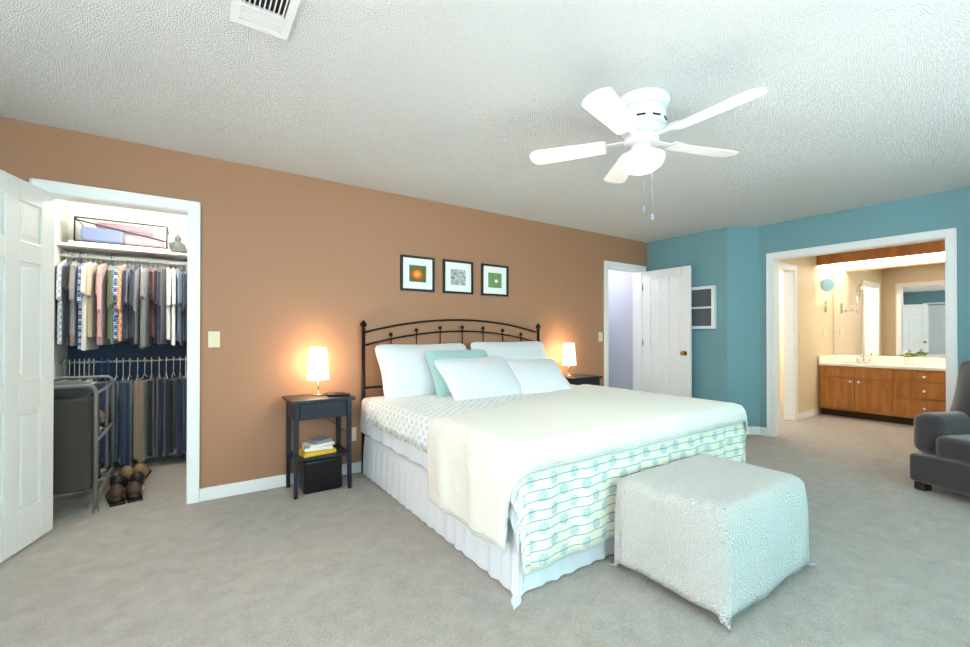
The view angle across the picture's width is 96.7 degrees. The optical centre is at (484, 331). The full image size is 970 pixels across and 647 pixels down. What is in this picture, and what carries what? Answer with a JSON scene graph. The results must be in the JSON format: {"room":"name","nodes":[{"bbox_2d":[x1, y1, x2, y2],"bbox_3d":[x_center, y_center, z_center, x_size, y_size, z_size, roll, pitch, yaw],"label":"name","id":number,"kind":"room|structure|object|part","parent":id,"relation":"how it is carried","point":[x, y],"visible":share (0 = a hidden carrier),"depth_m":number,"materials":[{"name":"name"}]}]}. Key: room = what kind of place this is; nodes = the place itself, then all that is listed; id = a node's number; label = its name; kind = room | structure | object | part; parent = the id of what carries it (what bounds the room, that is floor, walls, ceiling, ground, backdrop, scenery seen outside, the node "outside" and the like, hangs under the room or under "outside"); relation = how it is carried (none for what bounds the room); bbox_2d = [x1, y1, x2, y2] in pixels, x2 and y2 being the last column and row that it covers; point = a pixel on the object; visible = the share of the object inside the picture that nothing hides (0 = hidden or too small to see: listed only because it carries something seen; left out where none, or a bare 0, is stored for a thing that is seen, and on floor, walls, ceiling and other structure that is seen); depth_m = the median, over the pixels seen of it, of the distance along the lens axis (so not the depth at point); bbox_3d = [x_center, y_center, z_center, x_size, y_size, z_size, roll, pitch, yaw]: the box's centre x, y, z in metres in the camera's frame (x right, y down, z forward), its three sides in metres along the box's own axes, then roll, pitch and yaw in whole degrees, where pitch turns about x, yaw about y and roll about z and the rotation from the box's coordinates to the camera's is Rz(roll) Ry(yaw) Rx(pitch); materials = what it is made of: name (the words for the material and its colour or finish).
{"room":"bedroom","nodes":[
{"label":"bedroom","id":0,"kind":"room"},
{"bbox_2d":[54,199,68,380],"bbox_3d":[-3.309,-0.020,3.165,0.120,2.440,1.430,0,0,-34],"label":"wall","id":1,"kind":"structure","parent":0,"point":[61,235],"depth_m":3.53,"materials":[{"name":"white paint"}]},
{"bbox_2d":[59,356,186,467],"bbox_3d":[-2.643,0.703,4.134,2.080,0.934,0.465,0,0,-34],"label":"hanging clothes","id":2,"kind":"object","parent":1,"relation":"attached to","point":[150,415],"visible":0.44,"depth_m":3.77,"materials":[{"name":"blue fabric"}]},
{"bbox_3d":[-2.643,0.266,4.136,2.080,0.024,0.024,0,0,-34],"label":"closet rail","id":3,"kind":"part","parent":2,"relation":"part of","materials":[{"name":"silver metal"}]},
{"bbox_2d":[68,201,186,381],"bbox_3d":[-2.841,-0.013,4.427,2.320,2.440,0.120,0,0,-34],"label":"wall","id":4,"kind":"structure","parent":0,"point":[125,350],"depth_m":4.03,"materials":[{"name":"paint"}]},
{"bbox_2d":[68,252,186,270],"bbox_3d":[-2.802,-0.640,4.372,2.080,0.095,0.020,0,0,-34],"label":"cleat","id":5,"kind":"object","parent":4,"relation":"attached to","point":[108,262],"visible":0.21,"depth_m":4.00,"materials":[{"name":"white"}]},
{"bbox_2d":[56,242,186,260],"bbox_3d":[-2.688,-0.699,4.208,2.080,0.020,0.420,0,0,-34],"label":"closet shelf","id":6,"kind":"object","parent":5,"relation":"on","point":[108,250],"visible":0.46,"depth_m":3.79,"materials":[{"name":"white wood"}]},
{"bbox_2d":[68,240,170,251],"bbox_3d":[-3.216,-0.726,3.846,0.680,0.028,0.360,0,0,-34],"label":"board","id":7,"kind":"object","parent":6,"relation":"on","point":[115,245],"visible":0.35,"depth_m":3.68,"materials":[{"name":"white wood"}]},
{"bbox_2d":[74,216,168,248],"bbox_3d":[-3.211,-0.839,3.848,0.620,0.207,0.354,0,0,-34],"label":"bag","id":8,"kind":"object","parent":7,"relation":"on","point":[109,232],"visible":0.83,"depth_m":3.72,"materials":[{"name":"clear plastic"}]},
{"bbox_2d":[56,251,186,350],"bbox_3d":[-2.643,-0.249,4.139,2.080,0.820,0.536,0,0,-34],"label":"clothes","id":9,"kind":"object","parent":6,"relation":"hanging from","point":[106,304],"visible":0.62,"depth_m":3.64,"materials":[{"name":"fabric"}]},
{"bbox_3d":[-2.643,-0.629,4.142,2.080,0.032,0.032,0,0,-34],"label":"closet rail","id":10,"kind":"part","parent":9,"relation":"part of","materials":[{"name":"white metal"}]},
{"bbox_2d":[170,235,186,252],"bbox_3d":[-2.878,-0.808,4.042,0.140,0.194,0.140,0,0,-34],"label":"statue","id":11,"kind":"object","parent":6,"relation":"on","point":[177,245],"visible":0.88,"depth_m":4.02,"materials":[{"name":"stone"}]},
{"bbox_2d":[114,449,186,461],"bbox_3d":[-2.804,1.162,4.365,2.080,0.090,0.014,0,0,-34],"label":"baseboard","id":12,"kind":"structure","parent":4,"relation":"attached to","point":[155,455],"depth_m":4.12,"materials":[{"name":"white paint"}]},
{"bbox_2d":[0,117,646,488],"bbox_3d":[-0.703,-0.015,4.015,7.320,2.440,0.120,0,0,-34],"label":"wall","id":13,"kind":"structure","parent":0,"point":[294,268],"depth_m":3.46,"materials":[{"name":"beige paint"}]},
{"bbox_2d":[0,169,54,562],"bbox_3d":[-2.510,0.181,2.268,0.190,2.012,0.691,0,0,-17],"label":"closet door","id":14,"kind":"structure","parent":13,"relation":"in","point":[27,223],"depth_m":2.37,"materials":[{"name":"white paint"}]},
{"bbox_2d":[29,178,199,503],"bbox_3d":[-2.398,0.146,2.856,0.847,2.105,0.178,0,0,-34],"label":"trim","id":15,"kind":"structure","parent":13,"relation":"attached to","point":[190,210],"depth_m":3.00,"materials":[{"name":"white paint"}]},
{"bbox_2d":[208,331,219,347],"bbox_3d":[-1.938,0.060,3.084,0.072,0.115,0.016,0,0,-34],"label":"light switch","id":16,"kind":"object","parent":13,"relation":"attached to","point":[213,338],"visible":1,"depth_m":3.08,"materials":[{"name":"beige plastic"}]},
{"bbox_2d":[199,461,360,501],"bbox_3d":[-0.251,1.161,4.238,4.265,0.090,0.014,0,0,-34],"label":"baseboard","id":17,"kind":"structure","parent":13,"relation":"attached to","point":[230,489],"depth_m":3.20,"materials":[{"name":"white paint"}]},
{"bbox_2d":[352,427,355,440],"bbox_3d":[-1.121,0.873,3.640,0.072,0.115,0.016,0,0,-34],"label":"outlet","id":18,"kind":"object","parent":13,"relation":"attached to","point":[353,433],"visible":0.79,"depth_m":3.65,"materials":[{"name":"beige plastic"}]},
{"bbox_2d":[400,254,434,291],"bbox_3d":[-0.621,-0.530,3.988,0.340,0.323,0.021,0,0,-34],"label":"picture","id":19,"kind":"object","parent":13,"relation":"attached to","point":[417,273],"visible":1,"depth_m":3.98},
{"bbox_2d":[409,265,425,282],"bbox_3d":[-0.621,-0.530,3.988,0.170,0.153,0.002,0,0,-34],"label":"print","id":20,"kind":"object","parent":19,"relation":"attached to","point":[417,273],"depth_m":3.99},
{"bbox_2d":[443,259,472,294],"bbox_3d":[-0.262,-0.529,4.234,0.340,0.323,0.021,0,0,-34],"label":"picture","id":21,"kind":"object","parent":13,"relation":"attached to","point":[457,277],"visible":1,"depth_m":4.23},
{"bbox_2d":[451,269,465,285],"bbox_3d":[-0.263,-0.529,4.234,0.170,0.153,0.002,0,0,-34],"label":"print","id":22,"kind":"object","parent":21,"relation":"attached to","point":[458,276],"depth_m":4.23},
{"bbox_2d":[481,263,508,296],"bbox_3d":[0.104,-0.527,4.486,0.340,0.323,0.021,0,0,-34],"label":"picture","id":23,"kind":"object","parent":13,"relation":"attached to","point":[494,280],"visible":1,"depth_m":4.48,"materials":[{"name":"white paper"}]},
{"bbox_2d":[488,272,501,287],"bbox_3d":[0.104,-0.527,4.486,0.170,0.153,0.002,0,0,-34],"label":"print","id":24,"kind":"object","parent":23,"relation":"attached to","point":[494,278],"depth_m":4.49,"materials":[{"name":"green paper"}]},
{"bbox_2d":[598,332,602,340],"bbox_3d":[1.454,0.073,5.414,0.072,0.115,0.016,0,0,-34],"label":"light switch","id":25,"kind":"object","parent":13,"relation":"attached to","point":[600,336],"visible":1,"depth_m":5.41,"materials":[{"name":"beige plastic"}]},
{"bbox_2d":[604,261,645,390],"bbox_3d":[1.817,0.163,5.751,0.850,2.105,0.178,0,0,-34],"label":"door frame","id":26,"kind":"structure","parent":13,"relation":"attached to","point":[637,271],"depth_m":5.90,"materials":[{"name":"white paint"}]},
{"bbox_2d":[0,404,969,646],"bbox_3d":[2.002,1.252,3.488,11.350,0.100,7.600,0,0,-34],"label":"floor","id":27,"kind":"structure","parent":0,"point":[364,561],"depth_m":2.08,"materials":[{"name":"carpet"}]},
{"bbox_2d":[53,375,114,512],"bbox_3d":[-2.934,0.766,3.069,0.381,0.868,0.781,0,0,-34],"label":"laundry hamper","id":28,"kind":"object","parent":27,"relation":"on","point":[78,424],"visible":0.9,"depth_m":2.83,"materials":[{"name":"fabric"}]},
{"bbox_2d":[105,463,151,506],"bbox_3d":[-2.730,1.136,3.300,0.237,0.130,0.814,0,0,-34],"label":"shoes","id":29,"kind":"object","parent":27,"relation":"on","point":[128,481],"visible":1,"depth_m":3.08,"materials":[{"name":"brown leather"}]},
{"bbox_2d":[282,392,355,499],"bbox_3d":[-1.275,0.851,3.308,0.460,0.700,0.350,0,0,-34],"label":"nightstand","id":30,"kind":"object","parent":27,"relation":"on","point":[304,407],"visible":0.92,"depth_m":3.23,"materials":[{"name":"black wood"}]},
{"bbox_2d":[299,436,335,457],"bbox_3d":[-1.290,0.878,3.296,0.244,0.100,0.187,0,0,-42],"label":"books","id":31,"kind":"object","parent":30,"relation":"in","point":[322,445],"visible":1,"depth_m":3.25,"materials":[{"name":"paper"}]},
{"bbox_2d":[307,347,328,395],"bbox_3d":[-1.301,0.315,3.366,0.160,0.372,0.160,0,0,-34],"label":"lamp","id":32,"kind":"object","parent":30,"relation":"on","point":[318,370],"visible":1,"depth_m":3.31,"materials":[{"name":"white fabric"}]},
{"bbox_3d":[-1.301,0.253,3.366,0.160,0.247,0.160,0,0,-34],"label":"lamp shade","id":33,"kind":"part","parent":32,"relation":"part of","materials":[{"name":"white fabric"}]},
{"bbox_2d":[326,392,349,396],"bbox_3d":[-1.134,0.492,3.333,0.163,0.017,0.133,0,0,-34],"label":"remote controls","id":34,"kind":"object","parent":30,"relation":"on","point":[337,394],"visible":0.98,"depth_m":3.31,"materials":[{"name":"black plastic"}]},
{"bbox_2d":[298,456,341,493],"bbox_3d":[-1.264,1.079,3.308,0.280,0.245,0.210,0,0,-34],"label":"speaker box","id":35,"kind":"object","parent":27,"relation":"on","point":[319,475],"visible":0.71,"depth_m":3.22,"materials":[{"name":"black plastic"}]},
{"bbox_2d":[360,319,748,609],"bbox_3d":[0.388,0.539,3.334,2.197,1.324,2.209,0,0,-34],"label":"bed","id":36,"kind":"object","parent":27,"relation":"on","point":[508,465],"visible":0.96,"depth_m":2.45,"materials":[{"name":"white fabric"}]},
{"bbox_2d":[375,343,466,397],"bbox_3d":[-0.492,0.344,3.794,0.920,0.520,0.199,0,-28,-36],"label":"pillow","id":37,"kind":"object","parent":36,"relation":"on","point":[405,370],"depth_m":3.60,"materials":[{"name":"white fabric"}]},
{"bbox_3d":[0.340,0.540,3.405,2.025,1.324,2.038,0,0,-34],"label":"frame","id":38,"kind":"part","parent":36,"relation":"part of","materials":[{"name":"black metal"}]},
{"bbox_2d":[366,384,577,448],"bbox_3d":[0.279,0.617,3.492,2.134,0.171,1.252,0,0,-34],"label":"sheet","id":39,"kind":"object","parent":36,"relation":"on","point":[418,419],"depth_m":3.03,"materials":[{"name":"white fabric"}]},
{"bbox_2d":[434,356,520,399],"bbox_3d":[-0.018,0.403,3.670,0.780,0.189,0.500,0,42,-38],"label":"pillow","id":40,"kind":"object","parent":36,"relation":"on","point":[466,377],"depth_m":3.55,"materials":[{"name":"white fabric"}]},
{"bbox_2d":[470,341,546,359],"bbox_3d":[0.300,0.337,4.338,0.920,0.520,0.199,0,-28,-32],"label":"pillow","id":41,"kind":"object","parent":36,"relation":"on","point":[527,350],"depth_m":4.31,"materials":[{"name":"white fabric"}]},
{"bbox_2d":[506,359,572,393],"bbox_3d":[0.499,0.415,3.941,0.520,0.169,0.500,0,35,-20],"label":"pillow","id":42,"kind":"object","parent":36,"relation":"on","point":[535,376],"depth_m":3.84,"materials":[{"name":"white fabric"}]},
{"bbox_2d":[366,421,744,580],"bbox_3d":[0.472,0.823,3.210,2.131,0.570,1.872,0,0,-34],"label":"quilt","id":43,"kind":"object","parent":36,"relation":"on","point":[553,500],"depth_m":2.15,"materials":[{"name":"white fabric"}]},
{"bbox_2d":[427,384,748,552],"bbox_3d":[0.585,0.747,3.046,2.197,0.475,1.513,0,0,-34],"label":"blanket","id":44,"kind":"object","parent":36,"relation":"on","point":[537,469],"depth_m":2.24,"materials":[{"name":"beige fabric"}]},
{"bbox_2d":[564,374,602,385],"bbox_3d":[1.049,0.860,4.904,0.460,0.700,0.350,0,0,-34],"label":"nightstand","id":45,"kind":"object","parent":27,"relation":"on","point":[577,379],"visible":0.33,"depth_m":4.80,"materials":[{"name":"black wood"}]},
{"bbox_2d":[562,343,575,375],"bbox_3d":[0.955,0.324,4.903,0.160,0.372,0.160,0,0,-34],"label":"lamp","id":46,"kind":"object","parent":45,"relation":"on","point":[568,358],"visible":1,"depth_m":4.85,"materials":[{"name":"white fabric"}]},
{"bbox_3d":[0.955,0.262,4.904,0.160,0.247,0.160,0,0,-34],"label":"lamp shade","id":47,"kind":"part","parent":46,"relation":"part of","materials":[{"name":"white fabric"}]},
{"bbox_2d":[609,454,816,632],"bbox_3d":[1.147,0.963,2.180,0.874,0.464,0.611,0,0,-34],"label":"ottoman","id":48,"kind":"object","parent":27,"relation":"on","point":[725,541],"visible":1,"depth_m":1.94,"materials":[{"name":"white fabric"}]},
{"bbox_2d":[819,366,945,424],"bbox_3d":[5.788,0.853,5.483,0.642,0.720,2.378,0,0,-34],"label":"bathroom vanity","id":49,"kind":"object","parent":27,"relation":"on","point":[893,389],"depth_m":5.74,"materials":[{"name":"brown wood"}]},
{"bbox_2d":[818,362,945,369],"bbox_3d":[5.795,0.472,5.490,0.625,0.038,2.378,0,0,-34],"label":"countertop","id":50,"kind":"structure","parent":49,"relation":"on","point":[901,365],"depth_m":5.88,"materials":[{"name":"beige stone"}]},
{"bbox_2d":[843,362,876,363],"bbox_3d":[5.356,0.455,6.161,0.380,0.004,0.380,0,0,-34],"label":"sink","id":51,"kind":"object","parent":50,"relation":"in","point":[843,362],"depth_m":6.18,"materials":[{"name":"beige ceramic"}]},
{"bbox_2d":[855,354,872,362],"bbox_3d":[5.454,0.390,6.229,0.152,0.134,0.207,0,0,-34],"label":"faucet","id":52,"kind":"object","parent":50,"relation":"on","point":[857,360],"depth_m":6.22,"materials":[{"name":"silver metal"}]},
{"bbox_2d":[899,350,917,364],"bbox_3d":[5.643,0.355,5.739,0.210,0.198,0.193,0,0,-34],"label":"plant","id":53,"kind":"object","parent":50,"relation":"on","point":[909,361],"visible":1,"depth_m":5.71,"materials":[{"name":"green plant"}]},
{"bbox_3d":[5.647,0.409,5.737,0.110,0.089,0.110,0,0,-34],"label":"pot","id":54,"kind":"part","parent":53,"relation":"part of","materials":[{"name":"ceramic"}]},
{"bbox_2d":[910,361,969,495],"bbox_3d":[3.687,0.713,2.910,0.760,0.971,1.003,0,0,-10],"label":"armchair","id":55,"kind":"object","parent":27,"relation":"on","point":[942,445],"visible":1,"depth_m":3.18,"materials":[{"name":"grey fabric"}]},
{"bbox_3d":[3.591,0.839,2.879,0.560,0.170,0.640,0,0,-10],"label":"seat","id":56,"kind":"part","parent":55,"relation":"part of","materials":[{"name":"grey fabric"}]},
{"bbox_2d":[950,361,969,416],"bbox_3d":[3.728,0.500,3.130,0.169,0.560,0.580,14,-1,-2],"label":"pillow","id":57,"kind":"object","parent":55,"relation":"on","point":[961,400],"depth_m":3.32,"materials":[{"name":"grey fabric"}]},
{"bbox_2d":[0,0,969,242],"bbox_3d":[2.002,-1.288,3.503,11.350,0.100,7.600,0,0,-34],"label":"ceiling","id":58,"kind":"structure","parent":0,"point":[472,104],"depth_m":2.26,"materials":[{"name":"white paint"}]},
{"bbox_2d":[230,0,299,39],"bbox_3d":[-0.812,-1.241,1.603,0.210,0.014,0.415,0,0,-34],"label":"ceiling vent","id":59,"kind":"object","parent":58,"relation":"in","point":[275,18],"visible":1,"depth_m":1.69,"materials":[{"name":"white metal"}]},
{"bbox_2d":[530,87,767,219],"bbox_3d":[0.874,-0.925,2.303,1.188,0.637,1.144,0,0,-34],"label":"fan","id":60,"kind":"object","parent":58,"relation":"hanging from","point":[635,120],"visible":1,"depth_m":2.25,"materials":[{"name":"white plastic"}]},
{"bbox_3d":[0.509,-1.024,2.465,0.357,0.034,0.466,0,0,-34],"label":"blade","id":61,"kind":"part","parent":60,"relation":"part of","materials":[{"name":"white wood"}]},
{"bbox_3d":[0.640,-1.027,2.058,0.524,0.034,0.234,0,0,-34],"label":"blade","id":62,"kind":"part","parent":60,"relation":"part of","materials":[{"name":"white wood"}]},
{"bbox_3d":[0.871,-1.023,2.705,0.370,0.034,0.458,0,0,-34],"label":"blade","id":63,"kind":"part","parent":60,"relation":"part of","materials":[{"name":"white wood"}]},
{"bbox_3d":[1.196,-1.025,2.424,0.520,0.034,0.246,0,0,-34],"label":"blade","id":64,"kind":"part","parent":60,"relation":"part of","materials":[{"name":"white wood"}]},
{"bbox_3d":[1.039,-1.027,2.051,0.142,0.034,0.540,0,0,-34],"label":"blade","id":65,"kind":"part","parent":60,"relation":"part of","materials":[{"name":"white wood"}]},
{"bbox_2d":[816,240,944,265],"bbox_3d":[5.545,-1.097,5.329,0.040,0.260,2.400,0,0,-34],"label":"fascia beam","id":66,"kind":"structure","parent":58,"relation":"attached to","point":[901,250],"depth_m":5.70,"materials":[{"name":"brown wood"}]},
{"bbox_2d":[823,252,944,267],"bbox_3d":[5.809,-0.994,5.510,0.600,0.015,2.400,0,0,-34],"label":"ceiling light panel","id":67,"kind":"object","parent":66,"relation":"attached to","point":[920,256],"visible":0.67,"depth_m":5.93,"materials":[{"name":"white plastic"}]},
{"bbox_2d":[608,227,726,401],"bbox_3d":[2.277,-0.003,6.036,0.120,2.440,2.224,0,0,-34],"label":"wall","id":68,"kind":"structure","parent":0,"point":[703,254],"depth_m":5.41,"materials":[{"name":"blue paint"}]},
{"bbox_2d":[642,265,691,397],"bbox_3d":[2.347,0.200,5.591,0.190,2.012,0.694,0,0,-32],"label":"hall door","id":69,"kind":"structure","parent":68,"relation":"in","point":[667,332],"depth_m":5.54,"materials":[{"name":"white paint"}]},
{"bbox_2d":[692,285,715,328],"bbox_3d":[2.666,-0.287,5.312,0.059,0.520,0.340,0,0,-34],"label":"frame","id":70,"kind":"object","parent":68,"relation":"attached to","point":[703,307],"visible":0.69,"depth_m":5.29,"materials":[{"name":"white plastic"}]},
{"bbox_3d":[2.682,-0.287,5.323,0.018,0.450,0.270,0,0,-34],"label":"jewelry frame","id":71,"kind":"part","parent":70,"relation":"part of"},
{"bbox_2d":[727,226,759,426],"bbox_3d":[3.043,-0.009,5.129,0.362,2.440,0.120,0,0,5],"label":"wall","id":72,"kind":"structure","parent":0,"point":[743,357],"depth_m":5.07,"materials":[{"name":"blue paint"}]},
{"bbox_2d":[747,427,759,434],"bbox_3d":[3.037,1.166,5.056,0.362,0.090,0.014,0,0,5],"label":"baseboard","id":73,"kind":"structure","parent":72,"relation":"attached to","point":[753,430],"depth_m":5.04,"materials":[{"name":"white paint"}]},
{"bbox_2d":[779,256,832,413],"bbox_3d":[4.407,-0.003,6.070,2.270,2.440,0.120,0,0,-34],"label":"wall","id":74,"kind":"structure","parent":0,"point":[814,319],"depth_m":6.19,"materials":[{"name":"beige paint"}]},
{"bbox_2d":[779,262,797,420],"bbox_3d":[3.825,0.162,5.654,0.950,2.105,0.144,0,0,-34],"label":"door frame","id":75,"kind":"structure","parent":74,"relation":"attached to","point":[790,287],"depth_m":5.86,"materials":[{"name":"white paint"}]},
{"bbox_2d":[798,408,818,419],"bbox_3d":[4.558,1.172,6.086,0.755,0.090,0.014,0,0,-34],"label":"baseboard","id":76,"kind":"structure","parent":74,"relation":"attached to","point":[807,414],"depth_m":6.08,"materials":[{"name":"white paint"}]},
{"bbox_2d":[818,355,833,361],"bbox_3d":[5.117,0.409,6.455,0.600,0.100,0.020,0,0,-34],"label":"backsplash","id":77,"kind":"structure","parent":74,"relation":"attached to","point":[822,358],"depth_m":6.42,"materials":[{"name":"beige stone"}]},
{"bbox_2d":[820,278,834,311],"bbox_3d":[4.973,-0.522,6.259,0.467,0.480,0.212,0,0,-34],"label":"magnifying mirror","id":78,"kind":"object","parent":74,"relation":"attached to","point":[827,285],"visible":1,"depth_m":6.14,"materials":[{"name":"mirror"}]},
{"bbox_3d":[4.997,-0.463,6.322,0.355,0.362,0.135,0,0,-34],"label":"arm","id":79,"kind":"part","parent":78,"relation":"part of"},
{"bbox_3d":[4.879,-0.658,6.136,0.157,0.187,0.105,0,0,-34],"label":"glass","id":80,"kind":"part","parent":78,"relation":"part of","materials":[{"name":"teal mirror"}]},
{"bbox_2d":[779,256,944,403],"bbox_3d":[5.743,-0.002,6.235,0.120,2.440,3.920,0,0,-34],"label":"wall","id":81,"kind":"structure","parent":0,"point":[867,266],"depth_m":6.66,"materials":[{"name":"beige paint"}]},
{"bbox_2d":[833,262,945,357],"bbox_3d":[6.053,-0.283,5.673,0.005,1.265,2.380,0,0,-34],"label":"vanity mirror","id":82,"kind":"object","parent":81,"relation":"attached to","point":[892,311],"visible":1,"depth_m":6.10,"materials":[{"name":"clear glass"}]},
{"bbox_2d":[834,354,945,365],"bbox_3d":[6.042,0.404,5.661,0.025,0.100,2.378,0,0,-34],"label":"backsplash","id":83,"kind":"structure","parent":81,"relation":"attached to","point":[837,358],"depth_m":6.14,"materials":[{"name":"beige stone"}]},
{"bbox_2d":[759,187,969,427],"bbox_3d":[3.738,-0.013,4.403,0.120,2.440,1.722,0,0,-34],"label":"wall","id":84,"kind":"structure","parent":0,"point":[924,213],"depth_m":4.17,"materials":[{"name":"blue paint"}]},
{"bbox_2d":[760,427,766,435],"bbox_3d":[3.236,1.166,5.010,0.014,0.090,0.081,0,0,-34],"label":"baseboard","id":85,"kind":"structure","parent":84,"relation":"attached to","point":[763,430],"depth_m":5.00,"materials":[{"name":"white paint"}]},
{"bbox_2d":[766,227,957,436],"bbox_3d":[3.742,0.155,4.405,0.178,2.105,1.500,0,0,-34],"label":"trim","id":86,"kind":"structure","parent":84,"relation":"attached to","point":[949,236],"depth_m":4.35,"materials":[{"name":"white paint"}]}
]}

